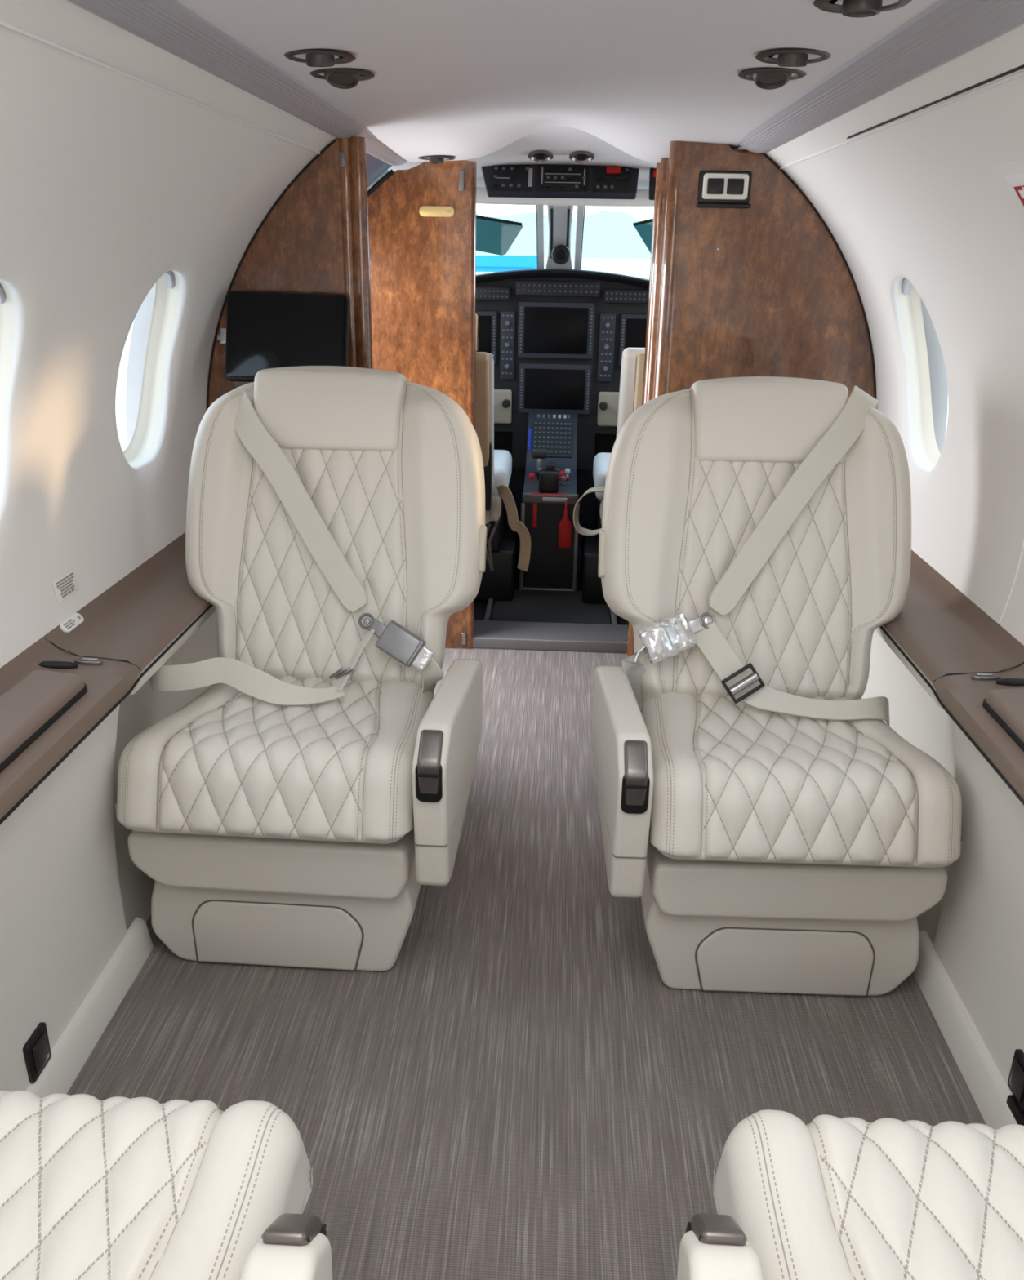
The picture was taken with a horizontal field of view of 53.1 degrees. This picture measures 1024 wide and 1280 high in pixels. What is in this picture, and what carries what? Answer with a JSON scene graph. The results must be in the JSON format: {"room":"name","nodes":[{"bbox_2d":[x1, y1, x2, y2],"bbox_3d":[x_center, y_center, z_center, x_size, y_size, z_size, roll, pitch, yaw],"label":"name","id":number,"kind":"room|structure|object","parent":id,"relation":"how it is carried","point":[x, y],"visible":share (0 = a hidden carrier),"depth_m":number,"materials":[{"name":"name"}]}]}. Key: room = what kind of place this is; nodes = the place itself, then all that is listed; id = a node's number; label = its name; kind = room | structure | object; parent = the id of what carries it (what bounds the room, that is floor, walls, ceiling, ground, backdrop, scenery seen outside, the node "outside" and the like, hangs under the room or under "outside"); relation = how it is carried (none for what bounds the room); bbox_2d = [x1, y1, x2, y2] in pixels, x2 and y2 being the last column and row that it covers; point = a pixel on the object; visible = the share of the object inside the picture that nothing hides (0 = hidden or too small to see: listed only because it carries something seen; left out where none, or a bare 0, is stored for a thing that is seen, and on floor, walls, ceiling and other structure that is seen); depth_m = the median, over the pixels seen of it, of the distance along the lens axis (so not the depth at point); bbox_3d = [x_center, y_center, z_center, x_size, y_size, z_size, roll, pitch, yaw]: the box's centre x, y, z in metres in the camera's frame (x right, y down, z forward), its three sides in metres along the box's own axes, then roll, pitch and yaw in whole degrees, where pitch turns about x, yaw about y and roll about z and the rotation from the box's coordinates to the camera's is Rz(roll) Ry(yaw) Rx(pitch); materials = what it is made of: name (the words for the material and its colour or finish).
{"room":"aircraft cabin","nodes":[
{"label":"aircraft cabin","id":0,"kind":"room"},
{"bbox_2d":[0,610,217,1092],"bbox_3d":[-0.710,0.666,0.699,0.182,0.536,3.771,2,21,2],"label":"wall","id":1,"kind":"structure","parent":0,"point":[72,889],"depth_m":1.50,"materials":[{"name":"white plastic"}]},
{"bbox_2d":[22,1022,51,1083],"bbox_3d":[-0.663,0.577,1.434,0.012,0.064,0.054,2,21,2],"label":"power outlet","id":2,"kind":"object","parent":1,"relation":"attached to","point":[37,1052],"visible":1,"depth_m":1.42,"materials":[{"name":"black plastic"}]},
{"bbox_2d":[31,1031,49,1073],"bbox_3d":[-0.659,0.577,1.434,0.004,0.044,0.036,2,21,2],"label":"socket","id":3,"kind":"object","parent":2,"relation":"attached to","point":[40,1040],"depth_m":1.43,"materials":[{"name":"black plastic"}]},
{"bbox_2d":[26,916,153,1097],"bbox_3d":[-0.711,1.031,0.404,0.024,0.062,2.960,2,21,2],"label":"baseboard","id":4,"kind":"structure","parent":1,"relation":"attached to","point":[75,1045],"depth_m":1.59,"materials":[{"name":"white paint"}]},
{"bbox_2d":[128,603,216,694],"bbox_3d":[-0.597,-0.081,1.985,0.086,0.044,0.830,2,21,2],"label":"trim","id":5,"kind":"structure","parent":1,"relation":"attached to","point":[188,634],"depth_m":1.73,"materials":[{"name":"white"}]},
{"bbox_2d":[0,0,336,667],"bbox_3d":[-0.618,0.005,0.446,0.337,0.770,3.770,2,21,2],"label":"wall","id":6,"kind":"structure","parent":0,"point":[112,183],"depth_m":1.52,"materials":[{"name":"white plastic"}]},
{"bbox_2d":[0,280,14,475],"bbox_3d":[-0.715,-0.284,1.321,0.132,0.360,0.262,2,21,2],"label":"window","id":7,"kind":"structure","parent":6,"relation":"in","point":[6,306],"depth_m":1.41,"materials":[{"name":"beige plastic"}]},
{"bbox_2d":[52,568,79,603],"bbox_3d":[-0.711,-0.086,1.636,0.006,0.036,0.075,2,21,2],"label":"placard","id":8,"kind":"object","parent":6,"relation":"attached to","point":[66,585],"visible":1,"depth_m":1.63,"materials":[{"name":"white"}]},
{"bbox_2d":[55,572,75,597],"bbox_3d":[-0.711,-0.086,1.636,0.004,0.027,0.061,2,21,2],"label":"print","id":9,"kind":"object","parent":8,"relation":"attached to","point":[64,584],"depth_m":1.63,"materials":[{"name":"grey"}]},
{"bbox_2d":[0,532,213,824],"bbox_3d":[-0.694,0.389,0.593,0.172,0.070,3.767,2,21,2],"label":"ledge","id":10,"kind":"object","parent":6,"relation":"attached to","point":[55,692],"visible":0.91,"depth_m":1.50,"materials":[{"name":"brown"}]},
{"bbox_2d":[38,661,78,669],"bbox_3d":[-0.671,0.037,1.506,0.068,0.006,0.020,2,21,2],"label":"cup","id":11,"kind":"object","parent":10,"relation":"on","point":[42,664],"depth_m":1.50,"materials":[{"name":"black plastic"}]},
{"bbox_2d":[59,613,84,632],"bbox_3d":[-0.701,-0.026,1.631,0.017,0.018,0.064,2,21,2],"label":"placard","id":12,"kind":"object","parent":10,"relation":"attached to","point":[68,624],"visible":1,"depth_m":1.63,"materials":[{"name":"white plastic"}]},
{"bbox_2d":[62,618,75,629],"bbox_3d":[-0.699,-0.025,1.622,0.007,0.008,0.031,2,21,2],"label":"print","id":13,"kind":"object","parent":12,"relation":"on","point":[68,624],"depth_m":1.62,"materials":[{"name":"grey"}]},
{"bbox_2d":[123,271,179,466],"bbox_3d":[-0.685,-0.504,1.905,0.132,0.360,0.262,2,21,2],"label":"window","id":14,"kind":"structure","parent":6,"relation":"in","point":[141,445],"depth_m":2.02,"materials":[{"name":"beige plastic"}]},
{"bbox_2d":[0,20,319,154],"bbox_3d":[-0.481,-0.322,0.316,0.004,0.004,3.770,2,21,2],"label":"trim","id":15,"kind":"structure","parent":6,"relation":"attached to","point":[2,24],"depth_m":1.17,"materials":[{"name":"white plastic"}]},
{"bbox_2d":[66,0,407,165],"bbox_3d":[-0.397,-0.502,0.634,0.064,0.062,4.500,2,21,2],"label":"trim","id":16,"kind":"structure","parent":6,"relation":"attached to","point":[167,25],"depth_m":1.27,"materials":[{"name":"grey plastic"}]},
{"bbox_2d":[366,153,391,187],"bbox_3d":[-0.435,-1.041,2.455,0.235,0.252,0.680,2,21,2],"label":"door","id":17,"kind":"structure","parent":6,"relation":"in","point":[375,167],"depth_m":2.62,"materials":[{"name":"grey"}]},
{"bbox_2d":[125,125,1021,453],"bbox_3d":[0.040,-0.056,1.475,1.750,1.864,5.800,2,21,2],"label":"trim","id":18,"kind":"structure","parent":6,"relation":"attached to","point":[142,321],"depth_m":2.16,"materials":[{"name":"white plastic"}]},
{"bbox_2d":[373,169,389,182],"bbox_3d":[-0.478,-0.863,3.541,0.250,1.395,1.220,2,21,2],"label":"wall","id":19,"kind":"structure","parent":0,"point":[387,171],"depth_m":3.21,"materials":[{"name":"grey"}]},
{"bbox_2d":[367,168,394,197],"bbox_3d":[-0.436,-1.106,2.758,0.247,0.296,0.012,2,21,2],"label":"trim","id":20,"kind":"structure","parent":19,"relation":"attached to","point":[387,175],"depth_m":2.71,"materials":[{"name":"black rubber"}]},
{"bbox_2d":[475,214,522,255],"bbox_3d":[-0.106,-1.320,3.319,0.283,0.140,0.010,2,21,2],"label":"sun visor","id":21,"kind":"object","parent":19,"relation":"hanging from","point":[495,236],"visible":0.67,"depth_m":3.32,"materials":[{"name":"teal plastic"}]},
{"bbox_2d":[632,217,653,253],"bbox_3d":[0.480,-1.296,3.298,0.187,0.170,0.010,2,21,2],"label":"sun visor","id":22,"kind":"object","parent":19,"relation":"hanging from","point":[644,228],"visible":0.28,"depth_m":3.29,"materials":[{"name":"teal plastic"}]},
{"bbox_2d":[66,648,986,1279],"bbox_3d":[-0.004,0.830,1.099,1.560,0.030,4.470,2,21,2],"label":"floor","id":23,"kind":"structure","parent":0,"point":[524,1093],"depth_m":1.57,"materials":[{"name":"carpet"}]},
{"bbox_2d":[0,1089,332,1279],"bbox_3d":[-0.391,0.577,0.519,0.574,0.834,0.997,2,21,2],"label":"passenger seat","id":24,"kind":"object","parent":23,"relation":"on","point":[114,1188],"visible":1,"depth_m":0.85,"materials":[{"name":"beige leather"}]},
{"bbox_2d":[206,136,373,410],"bbox_3d":[-0.498,-0.392,2.318,0.385,1.377,0.040,2,21,2],"label":"wall","id":25,"kind":"structure","parent":23,"relation":"on","point":[314,238],"depth_m":2.14,"materials":[{"name":"brown wood"}]},
{"bbox_2d":[217,291,350,382],"bbox_3d":[-0.479,-0.632,2.147,0.278,0.183,0.095,1,21,-1],"label":"monitor","id":26,"kind":"object","parent":25,"relation":"attached to","point":[263,331],"visible":0.88,"depth_m":2.13,"materials":[{"name":"black plastic"}]},
{"bbox_2d":[115,365,486,971],"bbox_3d":[-0.339,0.033,1.804,0.565,0.952,0.649,2,21,3],"label":"passenger seat","id":27,"kind":"object","parent":23,"relation":"on","point":[296,811],"visible":1,"depth_m":1.77,"materials":[{"name":"beige leather"}]},
{"bbox_2d":[115,675,434,844],"bbox_3d":[-0.375,0.182,1.734,0.468,0.146,0.403,2,21,3],"label":"seat cushion","id":28,"kind":"object","parent":27,"relation":"on","point":[313,757],"depth_m":1.58,"materials":[{"name":"leather"}]},
{"bbox_2d":[367,160,475,648],"bbox_3d":[-0.367,-0.632,2.950,0.524,1.385,0.036,2,21,2],"label":"divider","id":29,"kind":"object","parent":23,"relation":"on","point":[422,218],"visible":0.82,"depth_m":2.80,"materials":[{"name":"brown wood"}]},
{"bbox_2d":[472,620,627,653],"bbox_3d":[0.120,-0.012,3.239,0.498,0.036,0.165,2,21,2],"label":"threshold step","id":30,"kind":"structure","parent":23,"relation":"on","point":[488,634],"depth_m":3.19,"materials":[{"name":"grey metal"}]},
{"bbox_2d":[626,141,875,711],"bbox_3d":[0.610,-0.518,2.677,0.530,1.397,0.512,2,21,2],"label":"divider","id":31,"kind":"object","parent":23,"relation":"on","point":[747,277],"visible":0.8,"depth_m":2.33,"materials":[{"name":"brown wood"}]},
{"bbox_2d":[706,177,724,194],"bbox_3d":[0.445,-0.992,2.242,0.036,0.032,0.005,2,21,2],"label":"rocker switch","id":32,"kind":"object","parent":31,"relation":"attached to","point":[714,185],"depth_m":2.24,"materials":[{"name":"black plastic"}]},
{"bbox_2d":[702,173,748,199],"bbox_3d":[0.467,-0.993,2.244,0.098,0.052,0.006,2,21,2],"label":"switch plate","id":33,"kind":"object","parent":31,"relation":"attached to","point":[715,186],"depth_m":2.24,"materials":[{"name":"white plastic"}]},
{"bbox_2d":[726,178,744,195],"bbox_3d":[0.488,-0.991,2.240,0.036,0.032,0.005,2,21,2],"label":"rocker switch","id":34,"kind":"object","parent":31,"relation":"attached to","point":[734,186],"depth_m":2.24,"materials":[{"name":"black plastic"}]},
{"bbox_2d":[591,376,962,996],"bbox_3d":[0.425,0.061,1.766,0.557,0.952,0.653,2,21,1],"label":"passenger seat","id":35,"kind":"object","parent":23,"relation":"on","point":[773,833],"visible":1,"depth_m":1.75,"materials":[{"name":"beige leather"}]},
{"bbox_2d":[640,691,962,867],"bbox_3d":[0.450,0.213,1.693,0.468,0.146,0.403,2,21,1],"label":"seat cushion","id":36,"kind":"object","parent":35,"relation":"on","point":[820,777],"depth_m":1.53,"materials":[{"name":"leather"}]},
{"bbox_2d":[676,1109,1023,1279],"bbox_3d":[0.353,0.595,0.509,0.574,0.834,0.997,2,21,2],"label":"passenger seat","id":37,"kind":"object","parent":23,"relation":"on","point":[828,1197],"visible":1,"depth_m":0.85,"materials":[{"name":"beige leather"}]},
{"bbox_2d":[535,205,543,269],"bbox_3d":[-0.182,-1.371,3.518,0.630,0.261,0.717,2,21,2],"label":"window frame","id":38,"kind":"structure","parent":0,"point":[540,212],"depth_m":3.54,"materials":[{"name":"grey metal"}]},
{"bbox_2d":[474,544,628,625],"bbox_3d":[0.136,-0.200,3.807,1.320,0.028,1.030,2,21,2],"label":"floor","id":39,"kind":"structure","parent":0,"point":[480,606],"depth_m":3.58,"materials":[{"name":"black paint"}]},
{"bbox_2d":[483,598,493,620],"bbox_3d":[-0.076,-0.116,3.502,0.017,0.022,0.380,2,21,2],"label":"trim","id":40,"kind":"structure","parent":39,"relation":"on","point":[490,603],"depth_m":3.44,"materials":[{"name":"grey metal"}]},
{"bbox_2d":[474,313,530,600],"bbox_3d":[-0.190,-0.634,3.507,0.535,0.960,0.615,2,21,2],"label":"seat","id":41,"kind":"object","parent":39,"relation":"on","point":[498,580],"visible":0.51,"depth_m":3.39,"materials":[{"name":"beige leather"}]},
{"bbox_2d":[519,412,579,591],"bbox_3d":[0.144,-0.512,3.796,0.204,0.580,0.480,2,21,2],"label":"pedestal","id":42,"kind":"object","parent":39,"relation":"on","point":[550,474],"visible":0.98,"depth_m":3.65,"materials":[{"name":"black paint"}]},
{"bbox_2d":[558,500,571,547],"bbox_3d":[0.185,-0.404,3.572,0.044,0.166,0.018,2,21,2],"label":"tag","id":43,"kind":"object","parent":42,"relation":"hanging from","point":[565,525],"visible":1,"depth_m":3.57,"materials":[{"name":"red fabric"}]},
{"bbox_2d":[490,589,610,624],"bbox_3d":[0.133,-0.106,3.495,0.395,0.012,0.380,2,21,2],"label":"floor mat","id":44,"kind":"object","parent":39,"relation":"on","point":[526,606],"visible":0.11,"depth_m":3.48,"materials":[{"name":"grey carpet"}]},
{"bbox_2d":[573,347,644,604],"bbox_3d":[0.474,-0.555,3.466,0.531,0.865,0.684,2,21,2],"label":"seat","id":45,"kind":"object","parent":39,"relation":"on","point":[630,394],"visible":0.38,"depth_m":3.40,"materials":[{"name":"white leather"}]},
{"bbox_2d":[608,607,617,624],"bbox_3d":[0.342,-0.102,3.486,0.017,0.022,0.380,2,21,2],"label":"trim","id":46,"kind":"structure","parent":39,"relation":"on","point":[613,616],"depth_m":3.38,"materials":[{"name":"grey metal"}]},
{"bbox_2d":[493,431,616,546],"bbox_3d":[0.169,-0.754,4.169,1.680,1.270,0.020,2,21,2],"label":"wall","id":47,"kind":"structure","parent":0,"point":[502,440],"depth_m":4.20,"materials":[{"name":"black paint"}]},
{"bbox_2d":[367,182,653,279],"bbox_3d":[0.162,-1.357,3.486,1.429,0.309,0.811,2,21,2],"label":"trim","id":48,"kind":"structure","parent":47,"relation":"attached to","point":[642,199],"depth_m":3.29,"materials":[{"name":"white plastic"}]},
{"bbox_2d":[545,205,573,269],"bbox_3d":[0.165,-1.393,3.550,0.100,0.219,0.420,2,21,2],"label":"post","id":49,"kind":"object","parent":47,"relation":"attached to","point":[559,217],"visible":0.89,"depth_m":3.52,"materials":[{"name":"silver metal"}]},
{"bbox_2d":[475,268,648,470],"bbox_3d":[0.168,-1.029,3.923,1.320,0.738,0.285,2,21,2],"label":"panel","id":50,"kind":"object","parent":47,"relation":"attached to","point":[557,339],"visible":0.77,"depth_m":3.83,"materials":[{"name":"black plastic"}]},
{"bbox_2d":[573,205,585,270],"bbox_3d":[0.507,-1.348,3.491,0.630,0.261,0.717,2,21,2],"label":"window frame","id":51,"kind":"structure","parent":47,"relation":"in","point":[580,210],"depth_m":3.54,"materials":[{"name":"grey metal"}]},
{"bbox_2d":[173,0,940,163],"bbox_3d":[0.021,-0.578,0.562,0.790,0.250,4.460,2,21,2],"label":"ceiling","id":52,"kind":"structure","parent":0,"point":[465,80],"depth_m":1.36,"materials":[{"name":"white plastic"}]},
{"bbox_2d":[284,48,355,67],"bbox_3d":[-0.254,-0.771,1.354,0.094,0.029,0.094,2,21,2],"label":"recessed light","id":53,"kind":"object","parent":52,"relation":"in","point":[319,58],"visible":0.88,"depth_m":1.34,"materials":[{"name":"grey metal"}]},
{"bbox_2d":[309,67,374,88],"bbox_3d":[-0.247,-0.825,1.489,0.094,0.040,0.094,2,21,2],"label":"ceiling light","id":54,"kind":"object","parent":52,"relation":"attached to","point":[338,77],"visible":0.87,"depth_m":1.49,"materials":[{"name":"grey metal"}]},
{"bbox_2d":[417,155,454,164],"bbox_3d":[-0.191,-1.218,2.589,0.094,0.027,0.094,2,21,2],"label":"recessed light","id":55,"kind":"object","parent":52,"relation":"in","point":[434,159],"visible":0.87,"depth_m":2.58,"materials":[{"name":"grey metal"}]},
{"bbox_2d":[737,67,806,89],"bbox_3d":[0.363,-0.791,1.427,0.094,0.040,0.094,2,21,2],"label":"ceiling light","id":56,"kind":"object","parent":52,"relation":"attached to","point":[766,78],"visible":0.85,"depth_m":1.43,"materials":[{"name":"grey metal"}]},
{"bbox_2d":[755,48,831,66],"bbox_3d":[0.356,-0.739,1.297,0.094,0.028,0.094,2,21,2],"label":"recessed light","id":57,"kind":"object","parent":52,"relation":"in","point":[787,57],"visible":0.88,"depth_m":1.28,"materials":[{"name":"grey metal"}]},
{"bbox_2d":[813,0,911,17],"bbox_3d":[0.346,-0.631,1.012,0.094,0.023,0.094,2,21,2],"label":"recessed light","id":58,"kind":"object","parent":52,"relation":"in","point":[849,8],"visible":1,"depth_m":1.01,"materials":[{"name":"brown metal"}]},
{"bbox_2d":[387,127,744,189],"bbox_3d":[0.143,-1.381,2.992,1.000,0.163,0.680,2,21,2],"label":"ceiling","id":59,"kind":"structure","parent":0,"point":[561,142],"depth_m":2.88,"materials":[{"name":"white plastic"}]},
{"bbox_2d":[528,150,553,161],"bbox_3d":[0.081,-1.372,2.901,0.071,0.029,0.070,13,24,29],"label":"outlet","id":60,"kind":"object","parent":59,"relation":"attached to","point":[537,155],"visible":1,"depth_m":2.89,"materials":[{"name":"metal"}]},
{"bbox_2d":[481,164,639,199],"bbox_3d":[0.147,-1.417,3.166,0.487,0.098,0.071,2,21,2],"label":"panel","id":61,"kind":"object","parent":59,"relation":"attached to","point":[535,180],"visible":0.98,"depth_m":3.15,"materials":[{"name":"black paint"}]},
{"bbox_2d":[568,151,594,162],"bbox_3d":[0.197,-1.368,2.897,0.071,0.029,0.070,13,24,29],"label":"outlet","id":62,"kind":"object","parent":59,"relation":"attached to","point":[576,156],"visible":1,"depth_m":2.89,"materials":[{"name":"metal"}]},
{"bbox_2d":[648,167,656,199],"bbox_3d":[0.484,-1.393,3.126,0.130,0.098,0.070,2,21,2],"label":"panel","id":63,"kind":"object","parent":59,"relation":"attached to","point":[652,171],"visible":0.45,"depth_m":3.11,"materials":[{"name":"black paint"}]},
{"bbox_2d":[764,24,1023,645],"bbox_3d":[0.614,0.009,0.496,0.337,0.770,3.980,2,21,2],"label":"wall","id":64,"kind":"structure","parent":0,"point":[936,167],"depth_m":1.71,"materials":[{"name":"white plastic"}]},
{"bbox_2d":[737,0,1023,153],"bbox_3d":[0.420,-0.387,0.367,0.076,0.062,4.000,2,21,2],"label":"trim","id":65,"kind":"structure","parent":64,"relation":"attached to","point":[948,30],"depth_m":1.21,"materials":[{"name":"grey plastic"}]},
{"bbox_2d":[779,71,1023,169],"bbox_3d":[0.489,-0.327,0.376,0.004,0.004,3.980,2,21,2],"label":"trim","id":66,"kind":"structure","parent":64,"relation":"attached to","point":[1020,73],"depth_m":1.34,"materials":[{"name":"white plastic"}]},
{"bbox_2d":[897,277,968,470],"bbox_3d":[0.833,-0.534,2.061,0.137,0.379,0.268,2,21,2],"label":"window","id":67,"kind":"structure","parent":64,"relation":"in","point":[927,453],"depth_m":2.18,"materials":[{"name":"beige plastic"}]},
{"bbox_2d":[846,64,1023,138],"bbox_3d":[0.472,-0.229,0.103,0.004,0.003,3.400,2,21,2],"label":"trim","id":68,"kind":"structure","parent":64,"relation":"attached to","point":[1020,67],"depth_m":1.26,"materials":[{"name":"black rubber"}]},
{"bbox_2d":[880,549,1023,804],"bbox_3d":[0.676,0.397,0.637,0.172,0.070,3.977,2,21,2],"label":"ledge","id":69,"kind":"object","parent":64,"relation":"attached to","point":[974,666],"visible":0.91,"depth_m":1.60,"materials":[{"name":"brown"}]},
{"bbox_2d":[883,549,1023,683],"bbox_3d":[0.752,-0.131,2.030,0.163,0.064,0.995,2,21,2],"label":"shelf","id":70,"kind":"object","parent":69,"relation":"attached to","point":[944,633],"depth_m":1.72,"materials":[{"name":"brown"}]},
{"bbox_2d":[995,678,1023,685],"bbox_3d":[0.746,0.063,1.507,0.068,0.006,0.020,2,21,2],"label":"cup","id":71,"kind":"object","parent":69,"relation":"on","point":[999,682],"depth_m":1.50,"materials":[{"name":"black plastic"}]},
{"bbox_2d":[988,159,1023,236],"bbox_3d":[0.653,-0.492,1.177,0.109,0.137,0.350,2,21,2],"label":"sign","id":72,"kind":"object","parent":64,"relation":"attached to","point":[1008,178],"visible":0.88,"depth_m":1.29,"materials":[{"name":"white"}]},
{"bbox_2d":[998,536,1023,622],"bbox_3d":[0.808,-0.133,1.641,0.017,0.223,0.008,2,21,2],"label":"trim","id":73,"kind":"structure","parent":64,"relation":"attached to","point":[1022,545],"depth_m":1.65,"materials":[{"name":"white plastic"}]},
{"bbox_2d":[861,629,1023,1094],"bbox_3d":[0.683,0.675,0.743,0.182,0.536,3.981,2,21,3],"label":"wall","id":74,"kind":"structure","parent":0,"point":[975,930],"depth_m":1.55,"materials":[{"name":"white plastic"}]},
{"bbox_2d":[875,625,942,707],"bbox_3d":[0.721,-0.085,2.060,0.086,0.044,0.980,2,21,2],"label":"trim","id":75,"kind":"structure","parent":74,"relation":"attached to","point":[878,630],"depth_m":1.72,"materials":[{"name":"white"}]},
{"bbox_2d":[912,930,1017,1128],"bbox_3d":[0.632,1.065,0.379,0.024,0.062,3.020,2,21,2],"label":"baseboard","id":76,"kind":"structure","parent":74,"relation":"attached to","point":[984,1081],"depth_m":1.57,"materials":[{"name":"white paint"}]},
{"bbox_2d":[1005,1048,1023,1125],"bbox_3d":[0.694,0.624,1.399,0.014,0.107,0.072,2,21,2],"label":"power outlet","id":77,"kind":"object","parent":74,"relation":"attached to","point":[1015,1102],"visible":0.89,"depth_m":1.40,"materials":[{"name":"black plastic"}]},
{"bbox_2d":[1008,1058,1023,1101],"bbox_3d":[0.691,0.601,1.400,0.004,0.044,0.036,2,21,2],"label":"socket","id":78,"kind":"object","parent":77,"relation":"attached to","point":[1016,1071],"depth_m":1.40,"materials":[{"name":"black plastic"}]},
{"label":"outside","id":79,"kind":"structure","parent":0,"visible":0},
{"bbox_2d":[115,257,953,542],"bbox_3d":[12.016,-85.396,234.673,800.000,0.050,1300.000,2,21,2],"label":"ground","id":80,"kind":"structure","parent":79,"point":[618,266],"depth_m":162.58,"materials":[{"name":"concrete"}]},
{"bbox_2d":[475,255,537,272],"bbox_3d":[-3.960,-14.144,41.405,10.150,2.750,7.220,2,21,2],"label":"hangar","id":81,"kind":"structure","parent":80,"relation":"on","point":[490,264],"depth_m":37.51,"materials":[{"name":"blue"}]},
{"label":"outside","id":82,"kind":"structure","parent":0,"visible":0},
{"bbox_2d":[475,211,650,259],"bbox_3d":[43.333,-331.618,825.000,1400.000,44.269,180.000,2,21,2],"label":"sky","id":83,"kind":"structure","parent":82,"point":[606,234],"depth_m":764.42,"materials":[{"name":"white"}]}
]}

